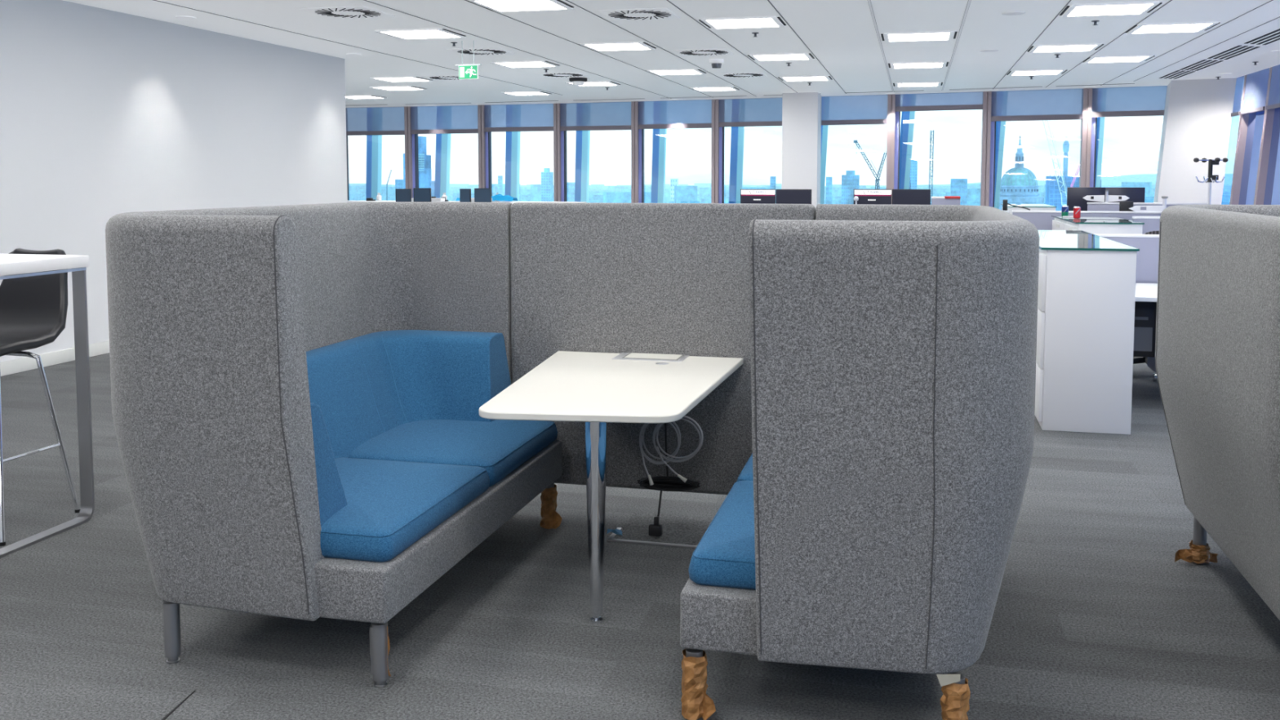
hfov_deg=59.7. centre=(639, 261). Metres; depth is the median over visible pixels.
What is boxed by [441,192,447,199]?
bottle
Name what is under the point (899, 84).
diffuser
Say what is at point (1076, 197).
monitor
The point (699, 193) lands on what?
rooftops
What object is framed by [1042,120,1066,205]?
tower crane
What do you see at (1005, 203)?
webcam
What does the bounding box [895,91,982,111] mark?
roller blind
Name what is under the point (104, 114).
wall
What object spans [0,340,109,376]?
baseboard
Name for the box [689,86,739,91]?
recessed light
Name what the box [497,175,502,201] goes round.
building
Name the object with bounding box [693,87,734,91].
diffuser
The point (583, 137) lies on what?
trim
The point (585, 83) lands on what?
diffuser
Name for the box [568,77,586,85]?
smoke detector
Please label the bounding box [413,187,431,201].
monitor
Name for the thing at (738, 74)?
ceiling vent
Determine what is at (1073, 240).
glass
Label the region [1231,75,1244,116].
roller blind
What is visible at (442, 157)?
trim
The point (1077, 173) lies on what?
tower crane
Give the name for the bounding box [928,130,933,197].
tower crane
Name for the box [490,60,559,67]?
recessed light
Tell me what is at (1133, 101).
roller blind
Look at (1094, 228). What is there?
storage cabinet
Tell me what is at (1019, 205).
glass
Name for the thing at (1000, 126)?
trim
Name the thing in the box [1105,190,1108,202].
pole
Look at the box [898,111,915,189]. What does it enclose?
trim
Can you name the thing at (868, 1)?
trim
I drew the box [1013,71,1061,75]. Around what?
diffuser
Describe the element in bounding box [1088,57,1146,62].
diffuser
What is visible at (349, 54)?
recessed light
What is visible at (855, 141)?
tower crane
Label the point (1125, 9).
diffuser
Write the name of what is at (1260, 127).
window
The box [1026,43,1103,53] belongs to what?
recessed light
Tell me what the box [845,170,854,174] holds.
plant
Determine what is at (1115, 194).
monitor
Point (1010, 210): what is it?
storage cabinet
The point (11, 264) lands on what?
bar table
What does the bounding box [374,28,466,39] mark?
recessed light
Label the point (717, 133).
window frame
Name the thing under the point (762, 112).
roller blind
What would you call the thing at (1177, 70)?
ceiling vent
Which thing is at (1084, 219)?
glass
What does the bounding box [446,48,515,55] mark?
ceiling vent
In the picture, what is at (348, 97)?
diffuser
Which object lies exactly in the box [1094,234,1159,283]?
divider
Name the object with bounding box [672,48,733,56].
ceiling vent
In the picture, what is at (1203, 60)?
ceiling vent
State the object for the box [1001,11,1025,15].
ceiling speaker
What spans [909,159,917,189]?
building
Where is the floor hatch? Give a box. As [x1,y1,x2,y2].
[606,512,713,548]
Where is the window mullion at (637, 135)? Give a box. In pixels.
[631,101,644,203]
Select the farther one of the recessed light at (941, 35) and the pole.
the pole
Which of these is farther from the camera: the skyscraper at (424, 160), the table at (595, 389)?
the skyscraper at (424, 160)
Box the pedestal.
[1146,305,1156,373]
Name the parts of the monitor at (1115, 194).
arm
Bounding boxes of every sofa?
[105,201,561,687]
[680,204,1039,719]
[1155,204,1279,620]
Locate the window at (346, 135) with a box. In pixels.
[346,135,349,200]
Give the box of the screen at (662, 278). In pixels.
[510,202,815,494]
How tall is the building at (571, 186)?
114.342 m
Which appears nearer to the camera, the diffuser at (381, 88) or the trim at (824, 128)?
the diffuser at (381, 88)
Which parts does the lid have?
lid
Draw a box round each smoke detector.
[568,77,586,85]
[709,58,724,68]
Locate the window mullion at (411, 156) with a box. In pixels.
[404,106,418,198]
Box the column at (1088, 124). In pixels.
[1079,88,1097,187]
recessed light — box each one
[175,16,195,19]
[345,95,386,99]
[346,53,360,55]
[369,76,433,82]
[369,85,426,90]
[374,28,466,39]
[467,0,573,13]
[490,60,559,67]
[501,91,552,95]
[564,81,620,86]
[578,41,656,51]
[645,68,706,75]
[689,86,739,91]
[698,16,786,29]
[747,53,814,61]
[777,75,832,81]
[880,31,957,42]
[888,61,948,68]
[893,81,942,87]
[1006,69,1066,75]
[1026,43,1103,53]
[1059,1,1162,17]
[1083,55,1155,63]
[1125,22,1220,34]
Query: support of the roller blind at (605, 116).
hanging from the ceiling
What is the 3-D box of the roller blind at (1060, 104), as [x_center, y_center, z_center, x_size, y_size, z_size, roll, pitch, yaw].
[6.475,-2.550,18.239,1.392,0.494,0.330,1,4,14]
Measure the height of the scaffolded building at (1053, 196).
127.910 m
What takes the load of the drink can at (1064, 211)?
on the glass at (1084, 219)
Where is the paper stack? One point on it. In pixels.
(412, 199)
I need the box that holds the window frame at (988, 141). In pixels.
[980,91,995,207]
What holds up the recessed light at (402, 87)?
in the ceiling
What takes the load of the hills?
on the ground
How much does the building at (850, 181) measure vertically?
136.512 m
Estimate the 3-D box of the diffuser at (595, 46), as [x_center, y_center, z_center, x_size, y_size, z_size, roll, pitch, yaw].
[-0.238,-2.330,12.133,0.590,0.004,0.590,1,4,14]
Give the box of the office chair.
[1133,231,1159,381]
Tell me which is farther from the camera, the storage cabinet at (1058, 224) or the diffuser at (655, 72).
the diffuser at (655, 72)
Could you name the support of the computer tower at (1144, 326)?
hanging from the desk at (1144, 292)
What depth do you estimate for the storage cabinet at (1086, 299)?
6.55 m
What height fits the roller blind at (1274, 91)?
0.550 m
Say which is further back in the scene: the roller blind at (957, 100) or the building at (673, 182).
the building at (673, 182)
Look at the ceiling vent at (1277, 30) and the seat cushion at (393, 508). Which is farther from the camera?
the ceiling vent at (1277, 30)
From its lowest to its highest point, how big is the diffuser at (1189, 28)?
0.004 m
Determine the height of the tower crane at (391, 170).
130.934 m
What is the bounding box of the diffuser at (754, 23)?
[706,17,778,28]
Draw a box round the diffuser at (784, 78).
[782,76,826,80]
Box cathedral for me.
[999,135,1044,209]
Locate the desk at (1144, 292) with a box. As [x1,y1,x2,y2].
[1134,283,1157,302]
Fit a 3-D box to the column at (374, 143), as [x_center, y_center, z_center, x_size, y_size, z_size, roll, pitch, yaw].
[-5.809,-0.830,24.332,0.774,17.000,0.330,1,4,14]
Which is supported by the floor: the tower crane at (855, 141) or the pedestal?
the pedestal
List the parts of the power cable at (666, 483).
cord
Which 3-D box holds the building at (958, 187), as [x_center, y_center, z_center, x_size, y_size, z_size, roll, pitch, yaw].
[523.882,-73.803,1837.822,25.734,124.072,20.887,1,4,14]
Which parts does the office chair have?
star leg, backrest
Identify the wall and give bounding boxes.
[0,0,347,362]
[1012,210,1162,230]
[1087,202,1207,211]
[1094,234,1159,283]
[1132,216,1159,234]
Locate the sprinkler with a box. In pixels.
[1091,20,1099,25]
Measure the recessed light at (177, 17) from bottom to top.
0.013 m
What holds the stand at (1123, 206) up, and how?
on the desk
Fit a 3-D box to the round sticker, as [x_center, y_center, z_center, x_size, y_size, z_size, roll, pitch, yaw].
[0.092,0.420,4.594,0.056,0.001,0.056,1,4,14]
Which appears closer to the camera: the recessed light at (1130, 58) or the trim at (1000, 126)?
the recessed light at (1130, 58)
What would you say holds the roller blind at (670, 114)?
hanging from the ceiling
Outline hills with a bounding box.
[391,173,1233,188]
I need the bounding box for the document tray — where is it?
[931,195,960,204]
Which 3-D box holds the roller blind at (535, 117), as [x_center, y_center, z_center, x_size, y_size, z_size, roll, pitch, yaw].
[-2.366,-2.804,21.826,1.482,0.528,0.150,1,4,14]
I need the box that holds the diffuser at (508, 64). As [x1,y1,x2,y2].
[495,62,554,67]
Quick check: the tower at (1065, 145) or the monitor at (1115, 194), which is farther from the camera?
the tower at (1065, 145)
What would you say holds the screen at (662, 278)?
attached to the sofa at (869, 522)
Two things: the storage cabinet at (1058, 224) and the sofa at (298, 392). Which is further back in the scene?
the storage cabinet at (1058, 224)
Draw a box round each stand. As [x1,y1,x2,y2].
[1119,195,1168,211]
[1193,157,1228,204]
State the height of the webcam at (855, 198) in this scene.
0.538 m
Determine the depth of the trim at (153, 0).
11.46 m
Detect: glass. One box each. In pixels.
[1000,204,1057,207]
[1038,230,1139,251]
[1051,215,1144,224]
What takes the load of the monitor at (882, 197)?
on the desk
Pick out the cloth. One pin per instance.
(498, 197)
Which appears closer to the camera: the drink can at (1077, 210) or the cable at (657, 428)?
the cable at (657, 428)
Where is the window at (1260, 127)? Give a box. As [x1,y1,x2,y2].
[1238,66,1275,204]
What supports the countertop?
on the floor
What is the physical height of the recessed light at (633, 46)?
0.022 m
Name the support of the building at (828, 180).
on the ground
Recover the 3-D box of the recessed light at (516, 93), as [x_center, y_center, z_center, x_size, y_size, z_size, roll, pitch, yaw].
[-1.916,-2.847,18.903,0.730,0.022,0.670,1,4,14]
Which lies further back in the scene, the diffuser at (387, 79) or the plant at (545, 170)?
the plant at (545, 170)
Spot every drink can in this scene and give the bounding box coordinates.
[1061,205,1068,217]
[1073,206,1080,218]
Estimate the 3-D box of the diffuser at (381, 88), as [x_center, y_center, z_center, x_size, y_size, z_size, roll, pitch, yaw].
[-3.850,-2.757,17.808,0.590,0.004,0.590,1,4,14]
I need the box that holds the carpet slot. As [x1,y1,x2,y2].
[160,689,195,719]
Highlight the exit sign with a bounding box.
[455,40,481,79]
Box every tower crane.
[386,169,391,200]
[853,140,879,189]
[875,152,886,189]
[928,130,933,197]
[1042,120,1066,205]
[1070,163,1079,187]
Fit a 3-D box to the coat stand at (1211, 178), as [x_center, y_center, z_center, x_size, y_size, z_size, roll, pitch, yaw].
[7.223,-0.440,14.190,0.423,1.746,0.421,1,4,14]
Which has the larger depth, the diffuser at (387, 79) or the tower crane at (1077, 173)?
the tower crane at (1077, 173)
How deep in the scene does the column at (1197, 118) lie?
16.31 m
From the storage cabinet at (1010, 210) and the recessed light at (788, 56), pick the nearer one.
the recessed light at (788, 56)
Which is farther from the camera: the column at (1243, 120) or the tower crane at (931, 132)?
the tower crane at (931, 132)
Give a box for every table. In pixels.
[0,253,94,558]
[479,351,743,623]
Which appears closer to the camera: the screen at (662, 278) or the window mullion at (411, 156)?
the screen at (662, 278)
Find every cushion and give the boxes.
[306,329,511,526]
[320,457,489,562]
[349,419,557,486]
[688,480,755,590]
[736,454,753,481]
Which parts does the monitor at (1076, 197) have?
arm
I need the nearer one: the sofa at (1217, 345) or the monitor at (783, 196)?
the sofa at (1217, 345)
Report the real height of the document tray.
0.533 m
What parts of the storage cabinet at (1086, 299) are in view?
drawer, drawer, drawer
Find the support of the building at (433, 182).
on the ground
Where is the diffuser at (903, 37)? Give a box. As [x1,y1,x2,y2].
[888,32,949,41]
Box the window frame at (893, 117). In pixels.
[886,94,900,204]
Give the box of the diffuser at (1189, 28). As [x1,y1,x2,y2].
[1133,23,1211,33]
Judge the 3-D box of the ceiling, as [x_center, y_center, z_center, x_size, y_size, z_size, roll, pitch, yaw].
[-3.131,-2.223,8.942,19.570,0.250,26.139,1,4,14]
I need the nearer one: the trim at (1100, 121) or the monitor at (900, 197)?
the monitor at (900, 197)
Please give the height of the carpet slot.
0.002 m
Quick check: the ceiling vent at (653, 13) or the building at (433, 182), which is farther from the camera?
the building at (433, 182)
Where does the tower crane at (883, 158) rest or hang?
on the ground
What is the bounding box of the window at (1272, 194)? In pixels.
[1263,107,1279,204]
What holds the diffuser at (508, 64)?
attached to the recessed light at (537, 64)
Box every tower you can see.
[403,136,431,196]
[1062,136,1069,176]
[1133,301,1156,357]
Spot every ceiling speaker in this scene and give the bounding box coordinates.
[979,49,998,52]
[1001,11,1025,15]
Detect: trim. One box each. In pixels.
[152,0,1279,98]
[345,83,1135,106]
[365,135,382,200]
[434,133,451,200]
[504,131,520,201]
[574,130,590,202]
[650,128,666,203]
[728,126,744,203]
[820,125,827,204]
[867,0,971,92]
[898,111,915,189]
[994,121,1005,208]
[1094,116,1105,187]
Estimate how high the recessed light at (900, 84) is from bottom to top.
0.022 m
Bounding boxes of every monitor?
[395,188,411,201]
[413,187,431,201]
[459,188,471,202]
[474,188,491,202]
[740,189,775,204]
[775,189,811,204]
[853,189,891,204]
[892,189,930,204]
[1066,186,1106,211]
[1106,187,1145,202]
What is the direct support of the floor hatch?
on the floor
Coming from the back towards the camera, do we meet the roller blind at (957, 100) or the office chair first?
the roller blind at (957, 100)
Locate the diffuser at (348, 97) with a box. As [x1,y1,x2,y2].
[345,96,383,98]
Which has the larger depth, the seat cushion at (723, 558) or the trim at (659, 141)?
the trim at (659, 141)
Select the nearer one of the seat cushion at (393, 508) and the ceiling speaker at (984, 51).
the seat cushion at (393, 508)
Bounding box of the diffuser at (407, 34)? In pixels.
[381,30,458,39]
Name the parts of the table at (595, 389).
leg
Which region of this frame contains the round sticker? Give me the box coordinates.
[655,362,669,364]
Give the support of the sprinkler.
attached to the ceiling
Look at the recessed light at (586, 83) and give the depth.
16.86 m
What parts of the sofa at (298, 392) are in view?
leg, leg, seat, leg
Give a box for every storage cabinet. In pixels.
[1001,206,1055,213]
[1035,248,1136,434]
[1052,217,1066,230]
[1064,221,1142,234]
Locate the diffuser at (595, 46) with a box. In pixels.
[585,43,650,50]
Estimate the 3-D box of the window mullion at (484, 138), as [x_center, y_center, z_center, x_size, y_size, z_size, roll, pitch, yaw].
[-3.820,-1.651,22.445,1.765,2.920,0.293,1,4,14]
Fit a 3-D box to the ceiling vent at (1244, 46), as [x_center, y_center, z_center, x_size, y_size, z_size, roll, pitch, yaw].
[6.780,-2.389,12.774,0.259,0.015,1.530,1,4,14]
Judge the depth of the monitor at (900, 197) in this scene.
13.56 m
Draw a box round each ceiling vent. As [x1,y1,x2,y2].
[298,5,395,18]
[420,75,459,79]
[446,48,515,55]
[535,72,589,77]
[597,8,679,20]
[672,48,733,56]
[718,72,767,77]
[1159,70,1195,79]
[1179,59,1223,71]
[1207,45,1260,59]
[1244,28,1279,44]
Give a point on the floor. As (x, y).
(1095, 616)
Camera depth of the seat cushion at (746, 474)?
3.97 m
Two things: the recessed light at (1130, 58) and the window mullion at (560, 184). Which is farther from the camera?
the window mullion at (560, 184)
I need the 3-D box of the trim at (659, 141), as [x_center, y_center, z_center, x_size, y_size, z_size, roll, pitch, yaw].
[0.348,-0.679,22.332,0.696,17.000,0.330,1,4,14]
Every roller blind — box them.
[345,106,404,135]
[410,105,478,133]
[484,103,553,132]
[560,102,631,131]
[638,99,711,128]
[718,97,782,127]
[821,94,887,125]
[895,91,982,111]
[991,88,1083,121]
[1091,85,1167,117]
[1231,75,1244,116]
[1240,67,1269,115]
[1266,64,1279,110]
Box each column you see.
[781,92,821,209]
[1079,88,1097,187]
[1153,78,1236,204]
[1229,75,1248,204]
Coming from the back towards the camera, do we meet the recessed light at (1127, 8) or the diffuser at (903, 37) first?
the diffuser at (903, 37)
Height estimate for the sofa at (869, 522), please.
1.391 m
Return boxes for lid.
[611,352,689,361]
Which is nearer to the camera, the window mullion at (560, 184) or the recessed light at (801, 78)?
the recessed light at (801, 78)
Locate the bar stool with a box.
[0,248,79,546]
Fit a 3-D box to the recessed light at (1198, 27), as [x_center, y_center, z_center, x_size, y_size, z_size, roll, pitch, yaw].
[5.054,-2.224,10.626,0.730,0.022,0.670,1,4,14]
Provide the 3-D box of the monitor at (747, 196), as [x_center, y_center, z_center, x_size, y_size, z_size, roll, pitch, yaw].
[1.490,-0.602,14.072,0.441,0.615,0.190,1,4,14]
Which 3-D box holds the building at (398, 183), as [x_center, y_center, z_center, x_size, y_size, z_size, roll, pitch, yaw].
[-256.970,-25.867,1201.201,8.654,124.118,7.223,1,4,14]
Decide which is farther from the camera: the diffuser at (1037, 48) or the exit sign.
the diffuser at (1037, 48)
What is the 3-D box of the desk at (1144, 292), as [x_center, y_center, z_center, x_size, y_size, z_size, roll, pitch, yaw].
[4.083,0.571,7.493,1.830,0.735,1.020,1,4,14]
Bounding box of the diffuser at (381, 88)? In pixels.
[373,87,421,90]
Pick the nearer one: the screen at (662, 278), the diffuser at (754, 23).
the screen at (662, 278)
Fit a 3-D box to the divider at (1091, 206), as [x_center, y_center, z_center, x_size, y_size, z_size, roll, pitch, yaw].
[5.989,-0.362,13.228,1.310,0.665,0.045,1,4,14]
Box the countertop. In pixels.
[347,200,586,204]
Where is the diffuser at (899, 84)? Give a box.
[897,83,937,86]
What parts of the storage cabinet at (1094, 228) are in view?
drawer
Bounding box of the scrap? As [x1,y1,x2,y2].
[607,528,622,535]
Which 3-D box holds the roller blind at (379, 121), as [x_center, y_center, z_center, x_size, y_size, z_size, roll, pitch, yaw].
[-5.454,-2.856,22.769,1.472,0.564,0.082,1,4,14]
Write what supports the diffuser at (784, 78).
attached to the recessed light at (801, 78)
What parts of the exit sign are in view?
rail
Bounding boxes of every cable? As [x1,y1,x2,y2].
[636,422,700,536]
[639,415,703,485]
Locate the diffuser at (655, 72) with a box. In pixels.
[650,70,701,75]
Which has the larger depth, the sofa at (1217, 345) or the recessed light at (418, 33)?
the recessed light at (418, 33)
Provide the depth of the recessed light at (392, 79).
16.15 m
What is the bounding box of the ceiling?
[62,0,1279,107]
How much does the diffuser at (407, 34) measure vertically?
0.004 m
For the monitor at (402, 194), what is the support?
on the desk
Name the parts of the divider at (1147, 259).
rail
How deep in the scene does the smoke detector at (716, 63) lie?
13.47 m
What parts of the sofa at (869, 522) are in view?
leg, seat, leg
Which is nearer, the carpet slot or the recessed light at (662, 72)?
the carpet slot
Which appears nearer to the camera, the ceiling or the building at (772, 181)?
the ceiling
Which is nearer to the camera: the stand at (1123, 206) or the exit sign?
the exit sign
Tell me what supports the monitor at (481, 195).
on the desk
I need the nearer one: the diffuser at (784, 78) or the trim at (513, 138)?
the diffuser at (784, 78)
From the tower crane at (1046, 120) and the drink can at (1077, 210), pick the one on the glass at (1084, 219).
the drink can at (1077, 210)
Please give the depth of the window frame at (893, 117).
19.26 m
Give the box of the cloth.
[455,194,517,200]
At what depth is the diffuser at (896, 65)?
14.15 m
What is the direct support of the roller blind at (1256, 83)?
attached to the window at (1260, 127)
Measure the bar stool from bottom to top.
1.167 m
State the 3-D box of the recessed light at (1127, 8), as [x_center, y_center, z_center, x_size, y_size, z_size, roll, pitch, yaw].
[3.971,-2.135,9.454,0.730,0.022,0.670,1,4,14]
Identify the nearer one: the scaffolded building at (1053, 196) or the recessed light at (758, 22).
the recessed light at (758, 22)
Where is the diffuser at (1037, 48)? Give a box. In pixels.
[1034,44,1097,52]
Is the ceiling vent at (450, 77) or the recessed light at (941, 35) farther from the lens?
the ceiling vent at (450, 77)
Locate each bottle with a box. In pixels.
[376,192,382,200]
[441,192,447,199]
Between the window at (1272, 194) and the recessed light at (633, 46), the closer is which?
the recessed light at (633, 46)
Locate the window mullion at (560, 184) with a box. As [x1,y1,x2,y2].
[553,103,567,201]
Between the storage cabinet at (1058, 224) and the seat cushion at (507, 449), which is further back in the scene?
the storage cabinet at (1058, 224)
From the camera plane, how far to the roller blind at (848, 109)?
19.49 m
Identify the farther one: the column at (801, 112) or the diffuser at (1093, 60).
the column at (801, 112)
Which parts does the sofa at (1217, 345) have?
leg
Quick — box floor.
[0,352,1279,719]
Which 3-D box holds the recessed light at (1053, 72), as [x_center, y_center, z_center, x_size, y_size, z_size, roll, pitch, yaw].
[5.380,-2.564,15.147,0.730,0.022,0.670,1,4,14]
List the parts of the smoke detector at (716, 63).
plate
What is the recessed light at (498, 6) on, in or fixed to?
in the ceiling
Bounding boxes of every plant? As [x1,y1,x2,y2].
[543,168,550,172]
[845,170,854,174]
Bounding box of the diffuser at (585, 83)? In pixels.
[571,82,616,85]
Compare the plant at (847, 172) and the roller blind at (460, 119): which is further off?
the plant at (847, 172)
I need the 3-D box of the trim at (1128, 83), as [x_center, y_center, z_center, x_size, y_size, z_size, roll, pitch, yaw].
[0.749,-2.900,19.579,14.400,0.010,1.916,1,4,14]
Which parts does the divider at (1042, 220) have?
rail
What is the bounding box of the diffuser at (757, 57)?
[753,54,808,60]
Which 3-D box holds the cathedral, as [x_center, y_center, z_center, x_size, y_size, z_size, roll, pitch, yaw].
[321.847,-59.929,948.765,40.811,93.422,40.811,1,4,14]
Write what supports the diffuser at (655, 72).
attached to the recessed light at (662, 72)
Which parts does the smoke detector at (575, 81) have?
plate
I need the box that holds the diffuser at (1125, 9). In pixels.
[1067,4,1152,16]
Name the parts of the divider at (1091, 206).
fabric panel, rail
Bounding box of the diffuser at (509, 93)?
[507,92,546,95]
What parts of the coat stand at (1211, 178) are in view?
knob, knob, knob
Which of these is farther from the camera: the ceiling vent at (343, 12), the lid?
the ceiling vent at (343, 12)
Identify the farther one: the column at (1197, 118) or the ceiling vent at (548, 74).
the column at (1197, 118)
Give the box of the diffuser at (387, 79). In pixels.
[375,77,425,81]
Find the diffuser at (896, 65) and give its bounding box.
[893,62,942,68]
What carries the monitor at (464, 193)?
on the desk
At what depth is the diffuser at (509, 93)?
18.83 m
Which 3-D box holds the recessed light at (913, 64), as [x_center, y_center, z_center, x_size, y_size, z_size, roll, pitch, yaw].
[3.525,-2.489,14.145,0.730,0.022,0.670,1,4,14]
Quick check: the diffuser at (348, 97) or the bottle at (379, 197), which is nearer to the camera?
the bottle at (379, 197)
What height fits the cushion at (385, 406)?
0.372 m
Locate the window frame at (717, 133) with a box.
[711,99,724,203]
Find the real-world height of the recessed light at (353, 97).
0.022 m
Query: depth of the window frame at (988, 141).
18.61 m
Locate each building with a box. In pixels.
[395,179,403,200]
[431,181,435,196]
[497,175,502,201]
[541,168,553,201]
[567,182,574,201]
[670,178,678,201]
[769,176,776,189]
[825,177,832,204]
[841,170,859,204]
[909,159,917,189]
[950,178,967,205]
[1044,174,1079,210]
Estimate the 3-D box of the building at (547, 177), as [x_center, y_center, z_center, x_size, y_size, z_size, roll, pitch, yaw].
[-131.297,-62.264,1582.877,14.335,139.363,11.768,1,4,14]
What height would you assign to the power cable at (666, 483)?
0.472 m
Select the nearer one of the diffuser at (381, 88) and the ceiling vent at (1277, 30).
the ceiling vent at (1277, 30)
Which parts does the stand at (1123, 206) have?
arm, post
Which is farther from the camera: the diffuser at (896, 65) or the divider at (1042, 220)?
the diffuser at (896, 65)
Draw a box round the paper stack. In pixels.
[411,198,444,201]
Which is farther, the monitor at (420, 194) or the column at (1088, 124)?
the column at (1088, 124)
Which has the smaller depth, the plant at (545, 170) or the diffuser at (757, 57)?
the diffuser at (757, 57)
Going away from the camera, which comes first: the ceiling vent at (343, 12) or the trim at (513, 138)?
the ceiling vent at (343, 12)
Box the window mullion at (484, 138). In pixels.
[477,105,492,195]
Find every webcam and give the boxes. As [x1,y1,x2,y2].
[853,195,858,204]
[1002,200,1030,210]
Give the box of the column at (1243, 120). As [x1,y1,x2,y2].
[1229,75,1248,204]
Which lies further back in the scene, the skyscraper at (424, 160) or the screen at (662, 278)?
the skyscraper at (424, 160)
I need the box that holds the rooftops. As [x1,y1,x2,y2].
[348,182,1231,205]

